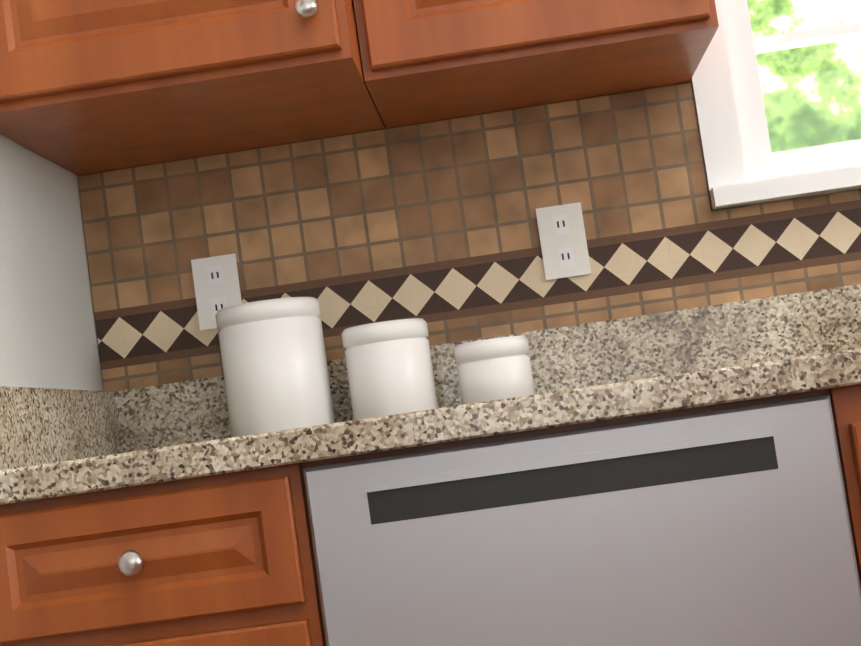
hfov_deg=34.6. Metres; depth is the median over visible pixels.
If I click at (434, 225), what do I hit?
backsplash
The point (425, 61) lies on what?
upper cabinet
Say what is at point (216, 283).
electrical outlet
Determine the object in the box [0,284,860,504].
countertop
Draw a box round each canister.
[215,297,334,436]
[342,318,437,419]
[454,336,534,404]
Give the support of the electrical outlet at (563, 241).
attached to the backsplash
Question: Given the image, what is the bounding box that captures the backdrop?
[747,0,860,151]
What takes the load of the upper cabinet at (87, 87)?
attached to the wall at (48, 335)
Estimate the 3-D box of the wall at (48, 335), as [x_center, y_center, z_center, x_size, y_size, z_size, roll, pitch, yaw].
[-0.667,-0.260,1.758,0.120,2.750,1.020,-8,-4,3]
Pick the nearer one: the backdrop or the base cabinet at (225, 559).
the base cabinet at (225, 559)
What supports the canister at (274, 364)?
on the countertop
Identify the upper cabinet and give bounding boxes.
[0,0,384,175]
[353,0,718,128]
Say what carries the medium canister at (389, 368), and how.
on the countertop
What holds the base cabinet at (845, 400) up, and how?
on the floor
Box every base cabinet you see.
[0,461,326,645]
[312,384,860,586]
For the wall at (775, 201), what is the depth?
2.19 m
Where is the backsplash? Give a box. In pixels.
[77,83,860,390]
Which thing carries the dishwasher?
in the base cabinet at (845, 400)
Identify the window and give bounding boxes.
[691,0,860,210]
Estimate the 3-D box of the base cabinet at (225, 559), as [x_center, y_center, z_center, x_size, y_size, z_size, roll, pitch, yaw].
[-0.268,0.641,1.871,0.394,0.876,0.628,-8,-4,3]
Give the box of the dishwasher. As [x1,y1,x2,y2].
[303,395,860,645]
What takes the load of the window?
in the wall at (775, 201)
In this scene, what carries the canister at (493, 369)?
on the countertop
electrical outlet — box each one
[191,253,241,330]
[536,202,590,279]
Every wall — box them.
[0,134,103,390]
[385,80,859,210]

